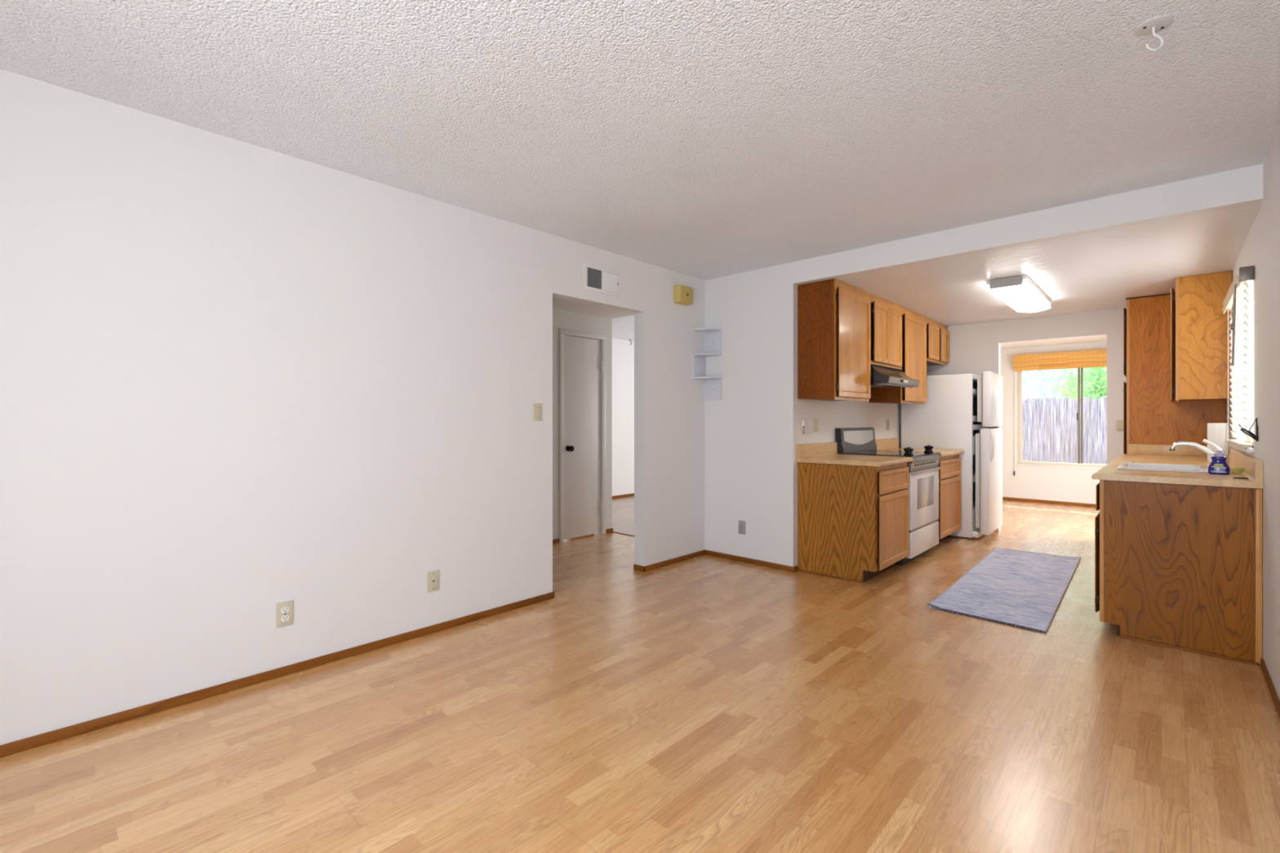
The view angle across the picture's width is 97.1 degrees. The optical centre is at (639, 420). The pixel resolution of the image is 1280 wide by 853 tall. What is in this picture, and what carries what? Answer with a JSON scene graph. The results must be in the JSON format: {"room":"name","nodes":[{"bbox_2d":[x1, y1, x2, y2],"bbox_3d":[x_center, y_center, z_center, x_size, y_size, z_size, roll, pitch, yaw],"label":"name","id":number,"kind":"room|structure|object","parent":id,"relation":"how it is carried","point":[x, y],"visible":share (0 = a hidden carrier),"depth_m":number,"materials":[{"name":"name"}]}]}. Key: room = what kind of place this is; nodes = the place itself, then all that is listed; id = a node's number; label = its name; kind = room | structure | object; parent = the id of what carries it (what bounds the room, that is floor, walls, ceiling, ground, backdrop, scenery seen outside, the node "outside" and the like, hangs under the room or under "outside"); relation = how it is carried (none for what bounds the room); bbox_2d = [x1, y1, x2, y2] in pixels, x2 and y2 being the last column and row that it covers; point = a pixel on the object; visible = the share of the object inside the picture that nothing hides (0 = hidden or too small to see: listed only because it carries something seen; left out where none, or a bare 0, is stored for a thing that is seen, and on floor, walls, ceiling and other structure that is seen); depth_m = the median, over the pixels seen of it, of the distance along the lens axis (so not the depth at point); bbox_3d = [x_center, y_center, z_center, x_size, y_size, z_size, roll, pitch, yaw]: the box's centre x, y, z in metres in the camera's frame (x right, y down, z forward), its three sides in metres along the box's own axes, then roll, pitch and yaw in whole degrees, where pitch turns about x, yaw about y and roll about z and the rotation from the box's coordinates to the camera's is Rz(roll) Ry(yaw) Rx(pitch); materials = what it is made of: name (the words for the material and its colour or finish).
{"room":"empty living room","nodes":[
{"label":"empty living room","id":0,"kind":"room"},
{"bbox_2d":[0,68,704,745],"bbox_3d":[-1.193,-0.027,3.229,0.110,2.440,5.239,0,0,43],"label":"wall","id":1,"kind":"structure","parent":0,"point":[239,380],"depth_m":2.55,"materials":[{"name":"white paint"}]},
{"bbox_2d":[0,591,554,757],"bbox_3d":[-1.799,1.172,2.576,0.120,0.042,3.456,0,0,43],"label":"baseboard","id":2,"kind":"structure","parent":1,"relation":"attached to","point":[6,749],"depth_m":2.49,"materials":[{"name":"brown wood"}]},
{"bbox_2d":[275,600,293,628],"bbox_3d":[-1.661,0.906,2.643,0.009,0.115,0.070,0,0,43],"label":"power outlet","id":3,"kind":"object","parent":1,"relation":"attached to","point":[284,611],"visible":1,"depth_m":2.64,"materials":[{"name":"beige plastic"}]},
{"bbox_2d":[280,614,288,622],"bbox_3d":[-1.659,0.925,2.642,0.004,0.027,0.034,0,0,43],"label":"receptacle","id":4,"kind":"object","parent":3,"relation":"attached to","point":[284,618],"depth_m":2.64,"materials":[{"name":"white plastic"}]},
{"bbox_2d":[280,606,288,613],"bbox_3d":[-1.659,0.886,2.642,0.004,0.027,0.034,0,0,43],"label":"receptacle","id":5,"kind":"object","parent":3,"relation":"attached to","point":[283,609],"depth_m":2.64,"materials":[{"name":"white plastic"}]},
{"bbox_2d":[427,569,439,592],"bbox_3d":[-1.161,0.903,3.177,0.008,0.115,0.070,0,0,43],"label":"cable jack","id":6,"kind":"object","parent":1,"relation":"attached to","point":[433,576],"visible":1,"depth_m":3.17,"materials":[{"name":"beige plastic"}]},
{"bbox_2d":[533,403,542,421],"bbox_3d":[-0.668,-0.054,3.701,0.010,0.115,0.070,0,0,43],"label":"light switch","id":7,"kind":"object","parent":1,"relation":"attached to","point":[537,407],"visible":1,"depth_m":3.69,"materials":[{"name":"beige plastic"}]},
{"bbox_2d":[583,262,620,297],"bbox_3d":[-0.271,-1.022,4.121,0.014,0.186,0.360,0,0,43],"label":"air vent","id":8,"kind":"object","parent":1,"relation":"in","point":[595,279],"visible":1,"depth_m":4.12,"materials":[{"name":"white metal"}]},
{"bbox_2d":[633,549,705,572],"bbox_3d":[0.266,1.172,4.777,0.120,0.042,0.805,0,0,43],"label":"baseboard","id":9,"kind":"object","parent":1,"relation":"attached to","point":[658,565],"visible":1,"depth_m":4.65,"materials":[{"name":"brown wood"}]},
{"bbox_2d":[673,284,693,305],"bbox_3d":[0.369,-1.055,4.754,0.082,0.144,0.170,0,0,43],"label":"door chime","id":10,"kind":"object","parent":1,"relation":"attached to","point":[682,295],"visible":1,"depth_m":4.71,"materials":[{"name":"beige plastic"}]},
{"bbox_2d":[692,328,721,400],"bbox_3d":[0.582,-0.485,4.908,0.182,0.615,0.182,0,0,43],"label":"corner shelf","id":11,"kind":"object","parent":1,"relation":"attached to","point":[713,336],"visible":1,"depth_m":4.95,"materials":[{"name":"white plastic"}]},
{"bbox_2d":[552,307,612,539],"bbox_3d":[-1.366,0.053,4.983,0.110,2.280,3.000,0,0,43],"label":"wall","id":12,"kind":"structure","parent":0,"point":[563,319],"depth_m":5.70,"materials":[{"name":"paint"}]},
{"bbox_2d":[559,328,605,542],"bbox_3d":[-0.609,0.147,5.772,0.114,2.092,0.617,0,0,43],"label":"trim","id":13,"kind":"structure","parent":12,"relation":"attached to","point":[562,332],"depth_m":5.64,"materials":[{"name":"white wood"}]},
{"bbox_2d":[552,528,613,544],"bbox_3d":[-1.359,1.172,4.983,0.120,0.042,3.010,0,0,43],"label":"baseboard","id":14,"kind":"structure","parent":12,"relation":"attached to","point":[611,530],"depth_m":5.74,"materials":[{"name":"brown wood"}]},
{"bbox_2d":[564,335,602,539],"bbox_3d":[-0.571,0.167,5.739,0.105,2.017,0.516,0,0,43],"label":"door","id":15,"kind":"structure","parent":12,"relation":"in","point":[583,364],"depth_m":5.75,"materials":[{"name":"white wood"}]},
{"bbox_2d":[612,531,634,536],"bbox_3d":[0.144,1.190,5.624,1.216,0.006,0.022,0,0,43],"label":"trim","id":16,"kind":"structure","parent":12,"relation":"attached to","point":[612,531],"depth_m":5.91,"materials":[{"name":"brown wood"}]},
{"bbox_2d":[552,297,634,318],"bbox_3d":[-0.922,-1.227,4.567,1.326,0.280,3.000,0,0,43],"label":"ceiling","id":17,"kind":"structure","parent":0,"point":[560,304],"depth_m":5.51,"materials":[{"name":"paint"}]},
{"bbox_2d":[612,338,634,496],"bbox_3d":[-0.034,-0.027,9.081,0.100,2.440,4.800,0,0,43],"label":"wall","id":18,"kind":"structure","parent":0,"point":[623,353],"depth_m":8.76,"materials":[{"name":"white paint"}]},
{"bbox_2d":[612,493,634,498],"bbox_3d":[-0.028,1.172,9.007,0.010,0.042,4.700,0,0,43],"label":"baseboard","id":19,"kind":"structure","parent":18,"relation":"attached to","point":[632,494],"depth_m":8.75,"materials":[{"name":"brown wood"}]},
{"bbox_2d":[612,315,634,341],"bbox_3d":[1.079,-1.307,8.036,3.153,0.120,4.800,0,0,43],"label":"ceiling","id":20,"kind":"structure","parent":0,"point":[623,327],"depth_m":7.67,"materials":[{"name":"white paint"}]},
{"bbox_2d":[0,496,1279,852],"bbox_3d":[0.901,1.243,5.235,6.726,0.100,11.250,0,0,43],"label":"floor","id":21,"kind":"structure","parent":0,"point":[704,704],"depth_m":2.12,"materials":[{"name":"laminate"}]},
{"bbox_2d":[797,462,909,583],"bbox_3d":[1.712,0.764,4.522,0.632,0.858,0.692,0,0,43],"label":"base cabinet","id":22,"kind":"object","parent":21,"relation":"on","point":[853,521],"visible":0.98,"depth_m":4.28,"materials":[{"name":"brown wood"}]},
{"bbox_2d":[796,441,913,466],"bbox_3d":[1.720,0.260,4.515,0.653,0.141,0.704,0,0,43],"label":"countertop","id":23,"kind":"structure","parent":22,"relation":"on","point":[822,452],"depth_m":4.48,"materials":[{"name":"beige laminate"}]},
{"bbox_2d":[835,427,940,565],"bbox_3d":[2.226,0.630,5.061,0.645,1.125,0.772,0,0,43],"label":"range","id":24,"kind":"object","parent":21,"relation":"on","point":[923,488],"visible":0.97,"depth_m":4.90,"materials":[{"name":"white metal"}]},
{"bbox_2d":[838,449,940,457],"bbox_3d":[2.235,0.297,5.053,0.617,0.020,0.772,0,0,43],"label":"cooktop","id":25,"kind":"object","parent":24,"relation":"in","point":[927,453],"depth_m":4.95,"materials":[{"name":"black metal"}]},
{"bbox_2d":[937,453,961,542],"bbox_3d":[2.759,0.764,5.638,0.632,0.858,0.744,0,0,43],"label":"base cabinet","id":26,"kind":"object","parent":21,"relation":"on","point":[949,520],"visible":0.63,"depth_m":5.42,"materials":[{"name":"brown wood"}]},
{"bbox_2d":[875,438,964,457],"bbox_3d":[2.762,0.260,5.626,0.653,0.141,0.770,0,0,43],"label":"countertop","id":27,"kind":"structure","parent":26,"relation":"on","point":[889,444],"depth_m":5.74,"materials":[{"name":"beige laminate"}]},
{"bbox_2d":[901,371,1002,538],"bbox_3d":[3.389,0.355,6.079,0.874,1.676,0.721,0,0,43],"label":"refrigerator","id":28,"kind":"object","parent":21,"relation":"on","point":[958,412],"visible":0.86,"depth_m":5.74,"materials":[{"name":"white metal"}]},
{"bbox_2d":[973,435,975,454],"bbox_3d":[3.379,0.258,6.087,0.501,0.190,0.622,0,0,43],"label":"handle","id":29,"kind":"object","parent":28,"relation":"attached to","point":[974,436],"depth_m":5.73,"materials":[{"name":"white plastic"}]},
{"bbox_2d":[973,371,1002,426],"bbox_3d":[3.454,-0.209,6.021,0.701,0.548,0.718,0,0,43],"label":"freezer","id":30,"kind":"object","parent":28,"relation":"in","point":[987,387],"depth_m":5.64,"materials":[{"name":"white metal"}]},
{"bbox_2d":[927,547,1080,633],"bbox_3d":[2.797,1.179,4.215,0.622,0.027,2.292,0,0,42],"label":"runner rug","id":31,"kind":"object","parent":21,"relation":"on","point":[1024,589],"visible":1,"depth_m":3.94,"materials":[{"name":"grey fabric"}]},
{"bbox_2d":[1123,293,1225,453],"bbox_3d":[4.691,0.058,4.983,0.629,2.270,0.558,0,0,43],"label":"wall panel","id":32,"kind":"object","parent":21,"relation":"on","point":[1150,417],"visible":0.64,"depth_m":4.87,"materials":[{"name":"brown wood"}]},
{"bbox_2d":[1094,480,1262,666],"bbox_3d":[3.640,0.764,3.869,0.638,0.858,2.508,0,0,43],"label":"base cabinet","id":33,"kind":"object","parent":21,"relation":"on","point":[1178,566],"visible":0.9,"depth_m":2.94,"materials":[{"name":"brown wood"}]},
{"bbox_2d":[1091,444,1262,488],"bbox_3d":[3.634,0.264,3.870,0.650,0.133,2.514,0,0,43],"label":"countertop","id":34,"kind":"structure","parent":33,"relation":"on","point":[1136,453],"depth_m":3.18,"materials":[{"name":"beige laminate"}]},
{"bbox_2d":[1116,462,1208,473],"bbox_3d":[3.253,0.386,3.516,0.409,0.198,0.624,0,0,43],"label":"sink","id":35,"kind":"object","parent":34,"relation":"in","point":[1124,465],"visible":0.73,"depth_m":3.65,"materials":[{"name":"white ceramic"}]},
{"bbox_2d":[1127,463,1200,471],"bbox_3d":[3.253,0.390,3.516,0.349,0.190,0.564,0,0,43],"label":"basin","id":36,"kind":"object","parent":35,"relation":"in","point":[1148,466],"depth_m":3.69,"materials":[{"name":"white ceramic"}]},
{"bbox_2d":[1169,439,1230,467],"bbox_3d":[3.379,0.203,3.411,0.268,0.187,0.060,0,0,43],"label":"faucet","id":37,"kind":"object","parent":34,"relation":"on","point":[1172,448],"visible":0.59,"depth_m":3.39,"materials":[{"name":"silver metal"}]},
{"bbox_2d":[1207,422,1229,462],"bbox_3d":[4.115,0.158,4.024,0.107,0.278,0.104,0,0,43],"label":"paper towel roll","id":38,"kind":"object","parent":34,"relation":"on","point":[1217,433],"visible":0.62,"depth_m":3.99,"materials":[{"name":"white paper"}]},
{"bbox_2d":[1208,450,1230,475],"bbox_3d":[3.187,0.231,3.111,0.086,0.131,0.054,0,0,43],"label":"soap bottle","id":39,"kind":"object","parent":34,"relation":"on","point":[1219,465],"visible":1,"depth_m":3.10,"materials":[{"name":"purple plastic"}]},
{"bbox_2d":[1229,466,1244,473],"bbox_3d":[3.347,0.278,3.177,0.089,0.038,0.087,0,0,29],"label":"sponge","id":40,"kind":"object","parent":34,"relation":"on","point":[1238,469],"visible":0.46,"depth_m":3.16,"materials":[{"name":"yellow"}]},
{"bbox_2d":[1232,477,1248,479],"bbox_3d":[3.058,0.294,2.877,0.055,0.005,0.046,0,0,43],"label":"ring","id":41,"kind":"object","parent":34,"relation":"on","point":[1233,477],"visible":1,"depth_m":2.86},
{"bbox_2d":[0,0,1279,280],"bbox_3d":[0.002,-1.307,1.972,3.573,0.120,5.259,0,0,43],"label":"ceiling","id":42,"kind":"structure","parent":0,"point":[704,140],"depth_m":2.19,"materials":[{"name":"white paint"}]},
{"bbox_2d":[1133,14,1173,51],"bbox_3d":[1.621,-1.207,1.784,0.092,0.081,0.092,0,0,43],"label":"ceiling hook","id":43,"kind":"object","parent":42,"relation":"attached to","point":[1155,24],"visible":1,"depth_m":1.78,"materials":[{"name":"white plastic"}]},
{"bbox_2d":[798,399,901,448],"bbox_3d":[2.244,0.057,5.627,0.100,2.272,2.971,0,0,43],"label":"wall","id":44,"kind":"structure","parent":0,"point":[831,415],"depth_m":5.12,"materials":[{"name":"white paint"}]},
{"bbox_2d":[801,419,804,434],"bbox_3d":[1.318,0.053,4.561,0.008,0.115,0.052,0,0,43],"label":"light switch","id":45,"kind":"object","parent":44,"relation":"attached to","point":[802,420],"visible":1,"depth_m":4.55,"materials":[{"name":"plastic"}]},
{"bbox_2d":[813,417,817,431],"bbox_3d":[1.470,0.037,4.722,0.010,0.115,0.070,0,0,43],"label":"light switch","id":46,"kind":"object","parent":44,"relation":"attached to","point":[815,420],"visible":1,"depth_m":4.71,"materials":[{"name":"beige plastic"}]},
{"bbox_2d":[796,441,837,457],"bbox_3d":[1.490,0.243,4.731,0.022,0.107,0.704,0,0,43],"label":"backsplash","id":47,"kind":"structure","parent":44,"relation":"attached to","point":[809,450],"depth_m":4.69,"materials":[{"name":"beige laminate"}]},
{"bbox_2d":[797,278,871,401],"bbox_3d":[1.605,-0.618,4.628,0.331,0.918,0.670,0,0,43],"label":"upper cabinet","id":48,"kind":"object","parent":44,"relation":"attached to","point":[834,315],"visible":1,"depth_m":4.42,"materials":[{"name":"brown wood"}]},
{"bbox_2d":[869,293,902,369],"bbox_3d":[2.098,-0.779,5.154,0.331,0.594,0.770,0,0,43],"label":"upper cabinet","id":49,"kind":"object","parent":44,"relation":"attached to","point":[886,315],"visible":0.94,"depth_m":5.02,"materials":[{"name":"brown wood"}]},
{"bbox_2d":[871,364,919,389],"bbox_3d":[2.153,-0.390,5.104,0.479,0.178,0.768,0,0,43],"label":"range hood","id":50,"kind":"object","parent":49,"relation":"attached to","point":[882,377],"visible":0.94,"depth_m":4.90,"materials":[{"name":"metal"}]},
{"bbox_2d":[875,438,898,449],"bbox_3d":[2.532,0.243,5.842,0.022,0.107,0.770,0,0,43],"label":"backsplash","id":51,"kind":"structure","parent":44,"relation":"attached to","point":[886,443],"depth_m":5.86,"materials":[{"name":"beige laminate"}]},
{"bbox_2d":[886,419,888,430],"bbox_3d":[2.602,0.046,5.929,0.010,0.115,0.070,0,0,43],"label":"power outlet","id":52,"kind":"object","parent":44,"relation":"attached to","point":[887,420],"visible":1,"depth_m":5.92,"materials":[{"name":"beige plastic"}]},
{"bbox_2d":[868,306,926,404],"bbox_3d":[2.609,-0.621,5.698,0.331,0.912,0.718,0,0,43],"label":"upper cabinet","id":53,"kind":"object","parent":44,"relation":"attached to","point":[913,324],"visible":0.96,"depth_m":5.54,"materials":[{"name":"brown wood"}]},
{"bbox_2d":[924,316,949,365],"bbox_3d":[3.135,-0.853,6.259,0.331,0.448,0.816,0,0,43],"label":"upper cabinet","id":54,"kind":"object","parent":44,"relation":"attached to","point":[937,333],"visible":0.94,"depth_m":6.12,"materials":[{"name":"brown wood"}]},
{"bbox_2d":[704,163,1262,566],"bbox_3d":[1.830,-0.027,3.921,3.353,2.440,0.085,0,0,43],"label":"wall","id":55,"kind":"structure","parent":0,"point":[751,433],"depth_m":4.53,"materials":[{"name":"white paint"}]},
{"bbox_2d":[737,520,745,534],"bbox_3d":[0.859,0.903,4.767,0.070,0.115,0.009,0,0,43],"label":"power outlet","id":56,"kind":"object","parent":55,"relation":"attached to","point":[741,524],"visible":1,"depth_m":4.76,"materials":[{"name":"white plastic"}]},
{"bbox_2d":[705,550,797,572],"bbox_3d":[0.915,1.172,4.752,0.861,0.042,0.065,0,0,43],"label":"baseboard","id":57,"kind":"structure","parent":55,"relation":"attached to","point":[793,569],"depth_m":4.69,"materials":[{"name":"brown wood"}]},
{"bbox_2d":[926,307,1126,530],"bbox_3d":[4.203,0.057,5.895,2.592,2.272,0.100,0,0,43],"label":"wall","id":58,"kind":"structure","parent":0,"point":[975,348],"depth_m":5.84,"materials":[{"name":"white paint"}]},
{"bbox_2d":[1115,419,1123,431],"bbox_3d":[4.619,0.052,5.429,0.070,0.115,0.010,0,0,43],"label":"light switch","id":59,"kind":"object","parent":58,"relation":"attached to","point":[1119,423],"visible":0.79,"depth_m":5.43,"materials":[{"name":"beige plastic"}]},
{"bbox_2d":[836,203,1260,349],"bbox_3d":[4.109,-1.223,5.887,2.939,0.288,5.911,0,0,43],"label":"ceiling","id":60,"kind":"structure","parent":0,"point":[1096,271],"depth_m":4.07,"materials":[{"name":"paint"}]},
{"bbox_2d":[986,275,1051,312],"bbox_3d":[3.179,-1.032,4.713,0.258,0.092,1.225,0,0,43],"label":"ceiling light","id":61,"kind":"object","parent":60,"relation":"attached to","point":[1020,293],"visible":1,"depth_m":4.47,"materials":[{"name":"white plastic"}]},
{"bbox_2d":[1000,341,1106,504],"bbox_3d":[6.093,0.057,8.002,2.939,2.272,0.110,0,0,43],"label":"wall","id":62,"kind":"structure","parent":0,"point":[1075,485],"depth_m":8.28,"materials":[{"name":"beige paint"}]},
{"bbox_2d":[1002,497,1096,506],"bbox_3d":[6.048,1.172,7.962,2.729,0.042,0.010,0,0,43],"label":"baseboard","id":63,"kind":"structure","parent":62,"relation":"attached to","point":[1003,498],"depth_m":8.11,"materials":[{"name":"brown wood"}]},
{"bbox_2d":[1015,368,1106,469],"bbox_3d":[6.075,-0.122,7.994,1.275,1.571,0.097,0,0,43],"label":"window","id":64,"kind":"structure","parent":62,"relation":"in","point":[1020,462],"depth_m":7.96,"materials":[{"name":"beige metal"}]},
{"bbox_2d":[1013,349,1106,475],"bbox_3d":[6.018,-0.070,7.936,1.319,1.786,0.080,0,0,43],"label":"bamboo shade","id":65,"kind":"object","parent":64,"relation":"attached to","point":[1097,357],"visible":0.71,"depth_m":8.00,"materials":[{"name":"brown wood"}]},
{"bbox_2d":[1013,361,1106,371],"bbox_3d":[6.027,-0.818,7.941,1.305,0.178,0.026,0,0,43],"label":"shade","id":66,"kind":"object","parent":64,"relation":"attached to","point":[1018,366],"depth_m":8.05,"materials":[{"name":"brown wood"}]},
{"bbox_2d":[1225,117,1279,700],"bbox_3d":[3.352,-0.027,3.012,0.110,2.440,11.140,0,0,43],"label":"wall","id":67,"kind":"structure","parent":0,"point":[1260,249],"depth_m":2.56,"materials":[{"name":"white paint"}]},
{"bbox_2d":[1170,270,1232,402],"bbox_3d":[4.374,-0.614,4.421,0.323,0.924,0.702,0,0,43],"label":"upper cabinet","id":68,"kind":"object","parent":67,"relation":"attached to","point":[1198,323],"visible":0.96,"depth_m":4.18,"materials":[{"name":"brown wood"}]},
{"bbox_2d":[1230,295,1254,453],"bbox_3d":[3.696,-0.307,3.416,0.120,0.960,1.140,0,0,43],"label":"window","id":69,"kind":"structure","parent":67,"relation":"in","point":[1250,307],"depth_m":3.76,"materials":[{"name":"beige metal"}]},
{"bbox_2d":[1222,265,1254,448],"bbox_3d":[3.651,-0.340,3.468,0.076,0.975,1.185,0,0,43],"label":"window blind","id":70,"kind":"object","parent":69,"relation":"attached to","point":[1235,300],"visible":0.99,"depth_m":3.27,"materials":[{"name":"white"}]},
{"bbox_2d":[1229,447,1262,481],"bbox_3d":[3.857,0.247,3.661,0.039,0.099,2.514,0,0,43],"label":"backsplash","id":71,"kind":"structure","parent":67,"relation":"attached to","point":[1253,468],"depth_m":3.01,"materials":[{"name":"beige laminate"}]},
{"bbox_2d":[1239,417,1258,441],"bbox_3d":[3.150,0.047,2.927,0.069,0.122,0.064,0,0,43],"label":"wall hook","id":72,"kind":"object","parent":67,"relation":"attached to","point":[1250,433],"visible":1,"depth_m":2.90,"materials":[{"name":"black metal"}]},
{"bbox_2d":[1260,658,1279,718],"bbox_3d":[1.252,1.172,0.862,0.010,0.042,5.130,0,0,43],"label":"baseboard","id":73,"kind":"structure","parent":67,"relation":"attached to","point":[1275,698],"depth_m":2.46,"materials":[{"name":"brown wood"}]},
{"label":"outside","id":74,"kind":"structure","parent":0,"visible":0},
{"bbox_3d":[17.123,1.443,18.257,28.000,0.200,29.940,0,0,43],"label":"ground","id":75,"kind":"structure","parent":74,"visible":0},
{"bbox_2d":[1022,370,1027,399],"bbox_3d":[8.088,-0.960,13.470,2.734,4.617,2.680,0,0,-7],"label":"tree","id":76,"kind":"object","parent":75,"relation":"on","point":[1024,396],"visible":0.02,"depth_m":12.62,"materials":[{"name":"plant"}]},
{"bbox_2d":[1022,368,1099,399],"bbox_3d":[10.885,-1.351,14.943,2.525,5.397,3.958,0,0,-15],"label":"tree","id":77,"kind":"object","parent":75,"relation":"on","point":[1046,383],"visible":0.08,"depth_m":14.92,"materials":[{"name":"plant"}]},
{"bbox_2d":[1022,396,1106,464],"bbox_3d":[7.993,0.450,10.656,11.081,1.785,0.080,0,0,43],"label":"wooden fence","id":78,"kind":"object","parent":75,"relation":"on","point":[1049,425],"visible":0.11,"depth_m":10.65,"materials":[{"name":"grey wood"}]},
{"bbox_2d":[1050,366,1106,399],"bbox_3d":[9.393,-0.308,11.610,1.517,3.318,1.473,0,0,43],"label":"tree","id":79,"kind":"object","parent":75,"relation":"on","point":[1099,386],"visible":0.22,"depth_m":11.53,"materials":[{"name":"green plant"}]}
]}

